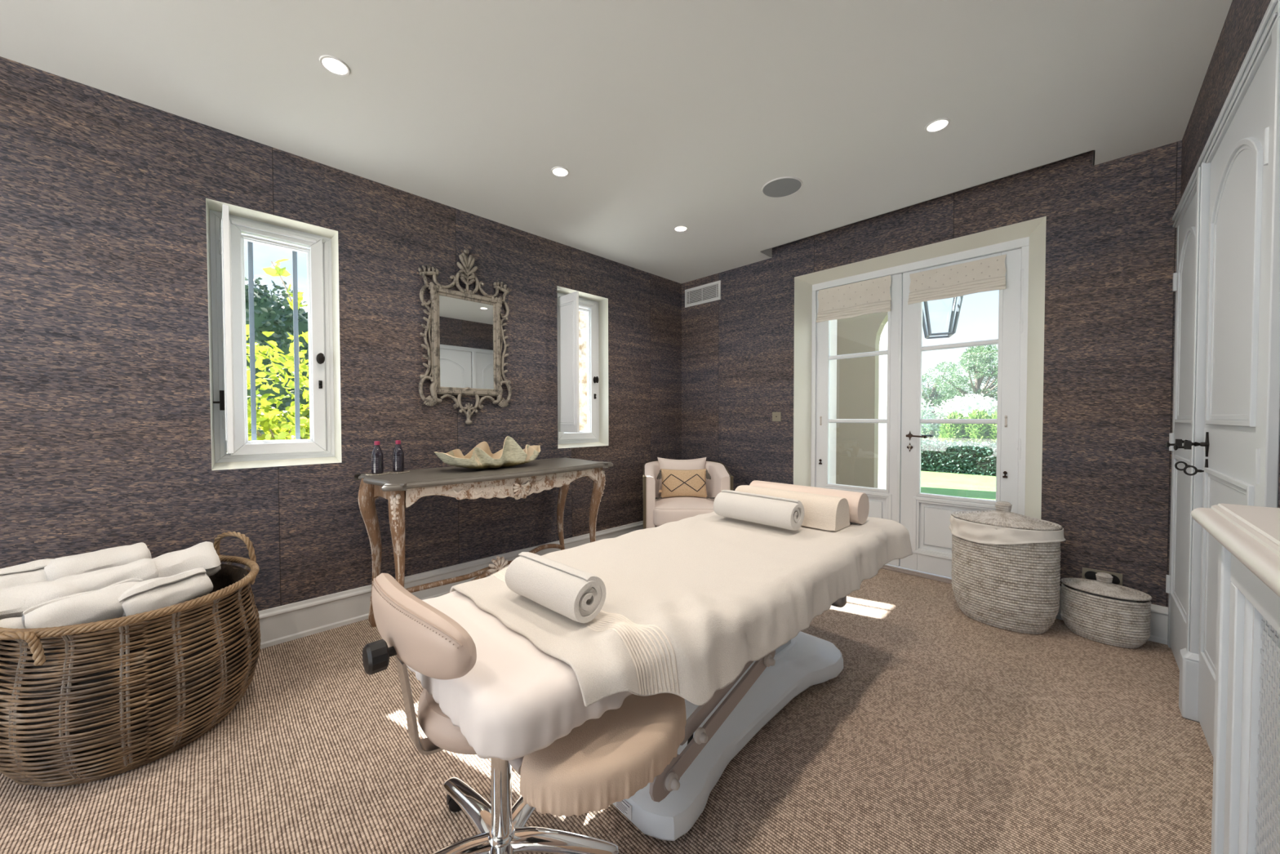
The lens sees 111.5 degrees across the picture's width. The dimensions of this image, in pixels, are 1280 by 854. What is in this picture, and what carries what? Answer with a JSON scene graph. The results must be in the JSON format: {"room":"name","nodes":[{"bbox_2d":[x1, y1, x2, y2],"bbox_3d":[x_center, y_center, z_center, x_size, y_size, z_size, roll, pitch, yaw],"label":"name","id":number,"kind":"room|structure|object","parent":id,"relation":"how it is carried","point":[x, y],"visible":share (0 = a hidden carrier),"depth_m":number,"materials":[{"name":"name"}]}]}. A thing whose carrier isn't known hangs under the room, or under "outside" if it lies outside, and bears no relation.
{"room":"spa","nodes":[
{"label":"spa","id":0,"kind":"room"},
{"bbox_2d":[0,56,681,611],"bbox_3d":[-1.831,-0.312,2.571,6.900,2.900,0.280,-1,2,-45],"label":"wall","id":1,"kind":"structure","parent":0,"point":[107,439],"depth_m":2.19,"materials":[{"name":"fabric"}]},
{"bbox_2d":[208,204,334,462],"bbox_3d":[-2.006,-0.493,2.386,0.306,1.410,0.544,0,1,23],"label":"window","id":2,"kind":"structure","parent":1,"relation":"in","point":[227,231],"depth_m":2.34,"materials":[{"name":"white paint"}]},
{"bbox_2d":[220,204,235,453],"bbox_3d":[-2.040,-0.466,2.158,0.032,1.185,0.200,-1,2,-45],"label":"shutter","id":3,"kind":"object","parent":2,"relation":"attached to","point":[227,228],"depth_m":2.10,"materials":[{"name":"white paint"}]},
{"bbox_2d":[257,520,643,648],"bbox_3d":[-1.757,1.044,2.455,6.200,0.192,0.024,-1,2,-45],"label":"baseboard","id":4,"kind":"structure","parent":1,"relation":"attached to","point":[295,620],"depth_m":2.52,"materials":[{"name":"white paint"}]},
{"bbox_2d":[417,248,511,424],"bbox_3d":[-1.177,-0.612,2.981,0.641,1.191,0.047,-1,2,-45],"label":"wall mirror","id":5,"kind":"object","parent":1,"relation":"attached to","point":[464,357],"visible":1,"depth_m":2.96,"materials":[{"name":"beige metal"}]},
{"bbox_2d":[439,295,493,389],"bbox_3d":[-1.181,-0.566,2.986,0.384,0.602,0.006,-1,2,-45],"label":"mirror glass","id":6,"kind":"object","parent":5,"relation":"on","point":[466,323],"depth_m":2.98,"materials":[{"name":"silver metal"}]},
{"bbox_2d":[556,291,599,444],"bbox_3d":[-0.591,-0.523,3.741,0.380,1.410,0.629,0,1,11],"label":"window","id":7,"kind":"structure","parent":1,"relation":"in","point":[569,305],"depth_m":3.56,"materials":[{"name":"white paint"}]},
{"bbox_2d":[556,291,579,432],"bbox_3d":[-0.591,-0.509,3.517,0.032,1.100,0.300,-1,2,-45],"label":"shutter","id":8,"kind":"object","parent":7,"relation":"attached to","point":[567,305],"depth_m":3.48,"materials":[{"name":"white paint"}]},
{"bbox_2d":[0,568,1213,853],"bbox_3d":[-0.673,1.221,1.325,6.750,0.120,3.880,-1,2,-45],"label":"floor","id":9,"kind":"structure","parent":0,"point":[940,729],"depth_m":1.47,"materials":[{"name":"carpet"}]},
{"bbox_2d":[0,531,260,786],"bbox_3d":[-1.942,0.824,1.690,0.709,0.671,0.807,-1,2,-41],"label":"wicker basket","id":10,"kind":"object","parent":9,"relation":"on","point":[91,701],"visible":0.89,"depth_m":1.42,"materials":[{"name":"wicker"}]},
{"bbox_2d":[0,617,24,628],"bbox_3d":[-2.085,0.698,1.471,0.119,0.126,0.214,1,1,38],"label":"rolled towel","id":11,"kind":"object","parent":10,"relation":"in","point":[12,622],"visible":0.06,"depth_m":1.44,"materials":[{"name":"white fabric"}]},
{"bbox_2d":[0,558,54,588],"bbox_3d":[-2.281,0.572,1.649,0.144,0.140,0.266,1,1,35],"label":"rolled towel","id":12,"kind":"object","parent":10,"relation":"in","point":[33,571],"visible":0.23,"depth_m":1.60,"materials":[{"name":"white fabric"}]},
{"bbox_2d":[0,580,82,619],"bbox_3d":[-2.143,0.615,1.524,0.170,0.129,0.265,1,0,38],"label":"rolled towel","id":13,"kind":"object","parent":10,"relation":"in","point":[14,601],"visible":0.44,"depth_m":1.50,"materials":[{"name":"white fabric"}]},
{"bbox_2d":[21,577,142,628],"bbox_3d":[-1.925,0.637,1.527,0.155,0.142,0.276,1,1,33],"label":"rolled towel","id":14,"kind":"object","parent":10,"relation":"in","point":[101,604],"visible":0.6,"depth_m":1.48,"materials":[{"name":"white fabric"}]},
{"bbox_2d":[44,542,151,581],"bbox_3d":[-2.176,0.561,1.760,0.147,0.135,0.270,1,1,37],"label":"rolled towel","id":15,"kind":"object","parent":10,"relation":"in","point":[62,566],"visible":0.7,"depth_m":1.72,"materials":[{"name":"white fabric"}]},
{"bbox_2d":[54,558,158,591],"bbox_3d":[-2.039,0.592,1.662,0.126,0.128,0.274,1,2,40],"label":"rolled towel","id":16,"kind":"object","parent":10,"relation":"in","point":[144,569],"visible":0.61,"depth_m":1.65,"materials":[{"name":"white fabric"}]},
{"bbox_2d":[118,567,213,617],"bbox_3d":[-1.806,0.632,1.661,0.134,0.144,0.256,1,1,30],"label":"rolled towel","id":17,"kind":"object","parent":10,"relation":"in","point":[155,593],"visible":0.9,"depth_m":1.63,"materials":[{"name":"white fabric"}]},
{"bbox_2d":[151,541,221,577],"bbox_3d":[-1.950,0.591,1.825,0.194,0.170,0.285,1,1,39],"label":"rolled towel","id":18,"kind":"object","parent":10,"relation":"in","point":[203,554],"visible":0.52,"depth_m":1.82,"materials":[{"name":"white fabric"}]},
{"bbox_2d":[354,457,613,626],"bbox_3d":[-0.884,0.699,2.803,0.625,0.880,1.515,1,2,44],"label":"console table","id":19,"kind":"object","parent":9,"relation":"on","point":[402,491],"visible":0.85,"depth_m":2.49,"materials":[{"name":"grey paint"}]},
{"bbox_2d":[365,471,389,475],"bbox_3d":[-1.480,0.263,2.459,0.115,0.008,0.116,-1,2,-45],"label":"coaster","id":20,"kind":"object","parent":19,"relation":"on","point":[384,473],"visible":0.78,"depth_m":2.43,"materials":[{"name":"brown"}]},
{"bbox_2d":[371,440,383,473],"bbox_3d":[-1.481,0.170,2.457,0.060,0.181,0.060,0,1,-6],"label":"glass bottle","id":21,"kind":"object","parent":20,"relation":"on","point":[377,456],"visible":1,"depth_m":2.44,"materials":[{"name":"grey glass"}]},
{"bbox_2d":[388,470,409,473],"bbox_3d":[-1.408,0.262,2.542,0.115,0.008,0.116,-1,2,-45],"label":"coaster","id":22,"kind":"object","parent":19,"relation":"on","point":[404,471],"visible":0.75,"depth_m":2.50,"materials":[{"name":"brown"}]},
{"bbox_2d":[392,440,404,471],"bbox_3d":[-1.408,0.168,2.540,0.060,0.181,0.060,0,1,-6],"label":"glass bottle","id":23,"kind":"object","parent":22,"relation":"on","point":[397,453],"visible":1,"depth_m":2.52,"materials":[{"name":"grey glass"}]},
{"bbox_2d":[434,435,540,468],"bbox_3d":[-0.939,0.158,2.765,0.327,0.203,0.701,1,2,44],"label":"shell","id":24,"kind":"object","parent":19,"relation":"on","point":[481,456],"visible":1,"depth_m":2.72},
{"bbox_2d":[362,573,618,853],"bbox_3d":[-0.380,0.761,1.140,0.594,0.801,0.577,-1,2,-45],"label":"stool","id":25,"kind":"object","parent":9,"relation":"on","point":[420,637],"visible":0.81,"depth_m":0.98,"materials":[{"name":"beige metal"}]},
{"bbox_2d":[446,793,450,805],"bbox_3d":[-0.558,1.111,1.334,0.064,0.040,0.043,-1,1,-27],"label":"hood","id":26,"kind":"object","parent":25,"relation":"attached to","point":[448,797],"depth_m":1.31,"materials":[{"name":"black plastic"}]},
{"bbox_2d":[507,595,846,840],"bbox_3d":[0.262,0.825,1.742,2.090,0.651,0.841,-1,2,-45],"label":"massage table","id":27,"kind":"object","parent":9,"relation":"on","point":[659,758],"visible":0.3,"depth_m":1.20,"materials":[{"name":"white plastic"}]},
{"bbox_2d":[407,590,631,759],"bbox_3d":[0.262,0.545,1.736,2.110,0.110,0.823,-1,2,-45],"label":"fitted sheet","id":28,"kind":"object","parent":27,"relation":"on","point":[517,699],"visible":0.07,"depth_m":0.88,"materials":[{"name":"white fabric"}]},
{"bbox_2d":[449,511,912,706],"bbox_3d":[0.331,0.549,1.785,1.916,0.203,0.918,-1,2,-45],"label":"sheet","id":29,"kind":"object","parent":28,"relation":"on","point":[690,602],"visible":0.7,"depth_m":1.30,"materials":[{"name":"white fabric"}]},
{"bbox_2d":[504,551,605,622],"bbox_3d":[-0.238,0.425,1.185,0.313,0.114,0.117,1,2,42],"label":"rolled towel","id":30,"kind":"object","parent":29,"relation":"on","point":[578,595],"visible":1,"depth_m":1.11,"materials":[{"name":"white fabric"}]},
{"bbox_2d":[713,489,804,529],"bbox_3d":[0.561,0.393,2.099,0.145,0.134,0.428,-1,2,-43],"label":"rolled towel","id":31,"kind":"object","parent":29,"relation":"on","point":[779,512],"visible":1,"depth_m":2.03,"materials":[{"name":"white fabric"}]},
{"bbox_2d":[734,484,849,531],"bbox_3d":[0.747,0.396,2.212,0.184,0.145,0.550,-1,2,-43],"label":"bolster","id":32,"kind":"object","parent":29,"relation":"on","point":[822,512],"visible":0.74,"depth_m":2.04,"materials":[{"name":"beige fabric"}]},
{"bbox_2d":[749,480,869,524],"bbox_3d":[0.872,0.390,2.322,0.152,0.152,0.608,-1,2,-43],"label":"bolster","id":33,"kind":"object","parent":29,"relation":"on","point":[858,502],"visible":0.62,"depth_m":2.14,"materials":[{"name":"beige fabric"}]},
{"bbox_2d":[616,800,629,813],"bbox_3d":[-0.050,1.105,1.270,0.001,0.032,0.056,-1,2,-45],"label":"print","id":34,"kind":"object","parent":27,"relation":"attached to","point":[623,806],"depth_m":1.27,"materials":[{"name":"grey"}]},
{"bbox_2d":[643,460,733,528],"bbox_3d":[0.397,0.717,3.900,0.740,0.779,0.740,0,1,0],"label":"armchair","id":35,"kind":"object","parent":9,"relation":"on","point":[656,513],"visible":0.5,"depth_m":3.59,"materials":[{"name":"beige fabric"}]},
{"bbox_2d":[657,457,707,493],"bbox_3d":[0.392,0.449,4.049,0.461,0.333,0.146,0,1,1],"label":"cushion","id":36,"kind":"object","parent":35,"relation":"on","point":[664,464],"visible":0.41,"depth_m":4.02,"materials":[{"name":"beige fabric"}]},
{"bbox_2d":[653,496,714,526],"bbox_3d":[0.396,0.717,3.847,0.581,0.182,0.633,0,1,0],"label":"seat cushion","id":37,"kind":"object","parent":35,"relation":"on","point":[673,508],"depth_m":3.57,"materials":[{"name":"beige fabric"}]},
{"bbox_2d":[655,468,715,499],"bbox_3d":[0.395,0.513,3.924,0.554,0.267,0.143,0,1,1],"label":"lumbar cushion","id":38,"kind":"object","parent":35,"relation":"on","point":[691,482],"visible":0.99,"depth_m":3.89,"materials":[{"name":"fabric"}]},
{"bbox_2d":[948,501,1065,634],"bbox_3d":[2.115,0.784,2.542,0.521,0.693,0.383,1,2,43],"label":"laundry hamper","id":39,"kind":"object","parent":9,"relation":"on","point":[1006,575],"visible":1,"depth_m":2.41,"materials":[{"name":"wicker"}]},
{"bbox_2d":[1060,572,1151,648],"bbox_3d":[2.494,0.960,2.345,0.253,0.347,0.344,-1,2,-42],"label":"lidded basket","id":40,"kind":"object","parent":9,"relation":"on","point":[1102,611],"visible":1,"depth_m":2.27,"materials":[{"name":"wicker"}]},
{"bbox_2d":[1165,0,1279,757],"bbox_3d":[2.127,0.043,1.686,1.680,2.211,0.092,-1,2,-45],"label":"door","id":41,"kind":"structure","parent":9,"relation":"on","point":[1224,443],"depth_m":1.48,"materials":[{"name":"paint"}]},
{"bbox_2d":[1191,503,1279,853],"bbox_3d":[0.428,0.675,0.082,2.189,1.017,0.179,-1,2,-45],"label":"radiator cover","id":42,"kind":"object","parent":9,"relation":"on","point":[1246,791],"visible":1,"depth_m":0.76,"materials":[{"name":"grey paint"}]},
{"bbox_2d":[1191,503,1279,597],"bbox_3d":[0.427,0.192,0.072,2.189,0.049,0.179,-1,2,-45],"label":"shelf","id":43,"kind":"object","parent":42,"relation":"attached to","point":[1251,534],"depth_m":0.68,"materials":[{"name":"grey paint"}]},
{"bbox_2d":[1254,616,1279,853],"bbox_3d":[0.648,0.670,0.339,1.190,0.740,0.003,-1,2,-45],"label":"grille","id":44,"kind":"object","parent":42,"relation":"attached to","point":[1267,640],"depth_m":0.72,"materials":[{"name":"silver metal"}]},
{"bbox_2d":[0,0,1232,283],"bbox_3d":[-0.618,-1.589,1.285,6.860,0.300,3.820,-1,2,-45],"label":"ceiling","id":45,"kind":"structure","parent":0,"point":[661,116],"depth_m":1.88,"materials":[{"name":"white paint"}]},
{"bbox_2d":[319,54,350,75],"bbox_3d":[-1.222,-1.463,1.746,0.102,0.040,0.102,-1,2,-45],"label":"recessed light","id":46,"kind":"object","parent":45,"relation":"in","point":[333,64],"visible":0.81,"depth_m":1.77,"materials":[{"name":"white"}]},
{"bbox_2d":[551,166,568,177],"bbox_3d":[-0.458,-1.480,2.499,0.102,0.040,0.102,-1,2,-45],"label":"recessed light","id":47,"kind":"object","parent":45,"relation":"in","point":[560,171],"visible":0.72,"depth_m":2.53,"materials":[{"name":"white"}]},
{"bbox_2d":[674,225,687,231],"bbox_3d":[0.304,-1.496,3.251,0.102,0.040,0.102,-1,2,-45],"label":"recessed light","id":48,"kind":"object","parent":45,"relation":"in","point":[680,228],"visible":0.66,"depth_m":3.28,"materials":[{"name":"white paint"}]},
{"bbox_2d":[761,176,802,198],"bbox_3d":[0.871,-1.467,2.675,0.240,0.006,0.240,-1,2,-45],"label":"ceiling speaker","id":49,"kind":"object","parent":45,"relation":"attached to","point":[781,187],"visible":1,"depth_m":2.67,"materials":[{"name":"white paint"}]},
{"bbox_2d":[924,117,950,132],"bbox_3d":[1.438,-1.475,2.108,0.102,0.040,0.102,-1,2,-45],"label":"recessed light","id":50,"kind":"object","parent":45,"relation":"in","point":[940,124],"visible":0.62,"depth_m":2.13,"materials":[{"name":"white"}]},
{"bbox_2d":[681,140,1182,607],"bbox_3d":[1.712,-0.340,3.579,0.360,2.900,3.980,-1,2,-45],"label":"wall","id":51,"kind":"structure","parent":0,"point":[1101,301],"depth_m":2.57,"materials":[{"name":"fabric"}]},
{"bbox_2d":[684,280,720,307],"bbox_3d":[0.627,-1.334,4.392,0.012,0.184,0.444,-1,2,-45],"label":"air vent","id":52,"kind":"object","parent":51,"relation":"in","point":[709,292],"visible":1,"depth_m":4.38,"materials":[{"name":"white metal"}]},
{"bbox_2d":[772,412,781,421],"bbox_3d":[1.202,-0.091,3.837,0.011,0.082,0.082,-1,2,-45],"label":"light switch","id":53,"kind":"object","parent":51,"relation":"attached to","point":[776,416],"visible":1,"depth_m":3.83,"materials":[{"name":"brown plastic"}]},
{"bbox_2d":[816,275,891,322],"bbox_3d":[1.726,-1.032,3.550,0.035,0.282,0.574,-1,2,-45],"label":"blind","id":54,"kind":"object","parent":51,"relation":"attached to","point":[872,295],"visible":1,"depth_m":3.54,"materials":[{"name":"fabric"}]},
{"bbox_2d":[810,236,1029,583],"bbox_3d":[2.038,-0.066,3.357,0.196,2.360,1.442,-1,2,-45],"label":"door","id":55,"kind":"structure","parent":51,"relation":"in","point":[926,517],"depth_m":3.26,"materials":[{"name":"white paint"}]},
{"bbox_2d":[907,253,1006,304],"bbox_3d":[2.208,-1.025,3.063,0.035,0.233,0.564,-1,2,-45],"label":"blind","id":56,"kind":"object","parent":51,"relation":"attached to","point":[987,274],"visible":1,"depth_m":3.05,"materials":[{"name":"fabric"}]},
{"bbox_2d":[1081,567,1122,585],"bbox_3d":[2.592,0.847,2.447,0.014,0.082,0.156,-1,2,-45],"label":"wall socket","id":57,"kind":"object","parent":51,"relation":"attached to","point":[1087,573],"visible":0.48,"depth_m":2.46,"materials":[{"name":"brown"}]},
{"bbox_2d":[1084,570,1097,580],"bbox_3d":[2.563,0.847,2.472,0.006,0.060,0.060,-1,2,-45],"label":"outlet","id":58,"kind":"object","parent":57,"relation":"attached to","point":[1090,575],"depth_m":2.48,"materials":[{"name":"black plastic"}]},
{"bbox_2d":[1110,573,1119,584],"bbox_3d":[2.616,0.848,2.417,0.006,0.060,0.060,-1,2,-45],"label":"outlet","id":59,"kind":"object","parent":57,"relation":"attached to","point":[1116,577],"depth_m":2.41,"materials":[{"name":"black plastic"}]},
{"bbox_2d":[1055,586,1168,644],"bbox_3d":[2.586,1.036,2.450,0.024,0.192,0.501,-1,2,-45],"label":"baseboard","id":60,"kind":"structure","parent":51,"relation":"attached to","point":[1159,614],"depth_m":2.30,"materials":[{"name":"white paint"}]},
{"bbox_2d":[1180,0,1279,507],"bbox_3d":[0.656,-0.266,0.023,6.860,2.900,0.200,-1,2,-45],"label":"wall","id":61,"kind":"structure","parent":0,"point":[1243,20],"depth_m":1.59,"materials":[{"name":"paper"}]},
{"label":"outside","id":62,"kind":"structure","parent":0,"visible":0},
{"label":"court","id":63,"kind":"object","parent":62,"visible":0},
{"bbox_2d":[226,258,310,453],"bbox_3d":[-3.046,-0.092,3.606,1.604,2.669,1.592,-1,2,-45],"label":"shrub","id":64,"kind":"object","parent":63,"relation":"on","point":[268,420],"visible":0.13,"depth_m":3.48,"materials":[{"name":"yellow plant"}]},
{"bbox_2d":[244,276,309,434],"bbox_3d":[-5.424,-0.129,6.108,2.594,3.925,2.523,0,1,-17],"label":"tree","id":65,"kind":"object","parent":63,"relation":"on","point":[272,313],"visible":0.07,"depth_m":5.69,"materials":[{"name":"green plant"}]},
{"bbox_2d":[578,307,586,431],"bbox_3d":[-0.754,-0.321,6.321,1.500,3.000,0.495,-1,2,-45],"label":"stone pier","id":66,"kind":"structure","parent":63,"relation":"on","point":[582,315],"depth_m":6.06,"materials":[{"name":"stone"}]},
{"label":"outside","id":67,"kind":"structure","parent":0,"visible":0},
{"bbox_2d":[920,427,995,500],"bbox_3d":[32.587,0.937,15.290,60.000,0.001,90.000,-1,2,-45],"label":"lawn","id":68,"kind":"structure","parent":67,"point":[954,484],"depth_m":8.50,"materials":[{"name":"green plant"}]},
{"bbox_2d":[829,319,837,484],"bbox_3d":[3.690,-0.630,3.419,2.240,3.720,5.540,-1,2,-45],"label":"wall","id":69,"kind":"structure","parent":68,"relation":"on","point":[833,398],"depth_m":5.93,"materials":[{"name":"white paint"}]},
{"bbox_2d":[835,311,888,488],"bbox_3d":[3.856,-0.661,4.959,0.160,3.720,8.700,-1,2,-45],"label":"wall","id":70,"kind":"structure","parent":68,"relation":"on","point":[857,378],"depth_m":5.81,"materials":[{"name":"beige paint"}]},
{"bbox_2d":[877,322,887,488],"bbox_3d":[3.864,-1.032,8.460,0.300,4.320,2.320,-1,2,-45],"label":"wall","id":71,"kind":"structure","parent":68,"relation":"on","point":[882,400],"depth_m":7.78,"materials":[{"name":"white paint"}]},
{"bbox_2d":[921,398,935,440],"bbox_3d":[12.106,-0.314,21.137,3.294,3.332,3.766,-1,2,-45],"label":"bush","id":72,"kind":"object","parent":68,"relation":"on","point":[928,408],"visible":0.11,"depth_m":20.14,"materials":[{"name":"green plant"}]},
{"bbox_2d":[921,360,974,439],"bbox_3d":[17.715,-1.567,26.061,3.292,4.700,3.904,-1,2,-45],"label":"umbrella pine","id":73,"kind":"object","parent":68,"relation":"on","point":[936,398],"visible":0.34,"depth_m":25.62,"materials":[{"name":"green plant"}]},
{"bbox_2d":[937,411,968,443],"bbox_3d":[9.960,0.309,13.769,1.215,1.650,0.900,-1,2,-45],"label":"bush","id":74,"kind":"object","parent":68,"relation":"on","point":[953,432],"visible":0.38,"depth_m":13.52,"materials":[{"name":"green plant"}]},
{"bbox_2d":[920,439,996,475],"bbox_3d":[7.964,0.739,10.226,0.993,0.857,5.910,-1,2,-45],"label":"clipped hedge","id":75,"kind":"object","parent":68,"relation":"on","point":[968,457],"visible":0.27,"depth_m":10.22,"materials":[{"name":"green plant"}]},
{"bbox_2d":[922,344,998,404],"bbox_3d":[17.099,-1.713,21.562,3.761,5.168,4.865,-1,2,-45],"label":"umbrella pine","id":76,"kind":"object","parent":68,"relation":"on","point":[980,364],"visible":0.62,"depth_m":21.71,"materials":[{"name":"green plant"}]},
{"bbox_2d":[926,392,997,441],"bbox_3d":[14.921,-0.144,19.759,3.359,2.799,2.864,1,2,40],"label":"bush","id":77,"kind":"object","parent":68,"relation":"on","point":[966,406],"visible":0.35,"depth_m":19.50,"materials":[{"name":"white plant"}]},
{"bbox_2d":[962,408,992,444],"bbox_3d":[10.360,0.273,13.361,1.142,1.694,1.019,0,1,-13],"label":"bush","id":78,"kind":"object","parent":68,"relation":"on","point":[975,433],"visible":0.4,"depth_m":13.09,"materials":[{"name":"green plant"}]},
{"bbox_2d":[983,409,996,444],"bbox_3d":[10.807,0.253,12.953,0.962,1.699,1.242,1,2,40],"label":"bush","id":79,"kind":"object","parent":68,"relation":"on","point":[993,436],"visible":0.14,"depth_m":12.86,"materials":[{"name":"green plant"}]},
{"bbox_3d":[2.802,-2.433,4.379,0.200,0.150,4.800,-1,2,-45],"label":"crossbeam","id":80,"kind":"object","parent":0,"visible":0},
{"bbox_2d":[922,295,963,338],"bbox_3d":[2.937,-1.615,4.260,0.340,1.461,0.340,0,1,25],"label":"lantern","id":81,"kind":"object","parent":80,"relation":"hanging from","point":[951,327],"visible":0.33,"depth_m":4.22,"materials":[{"name":"grey paint"}]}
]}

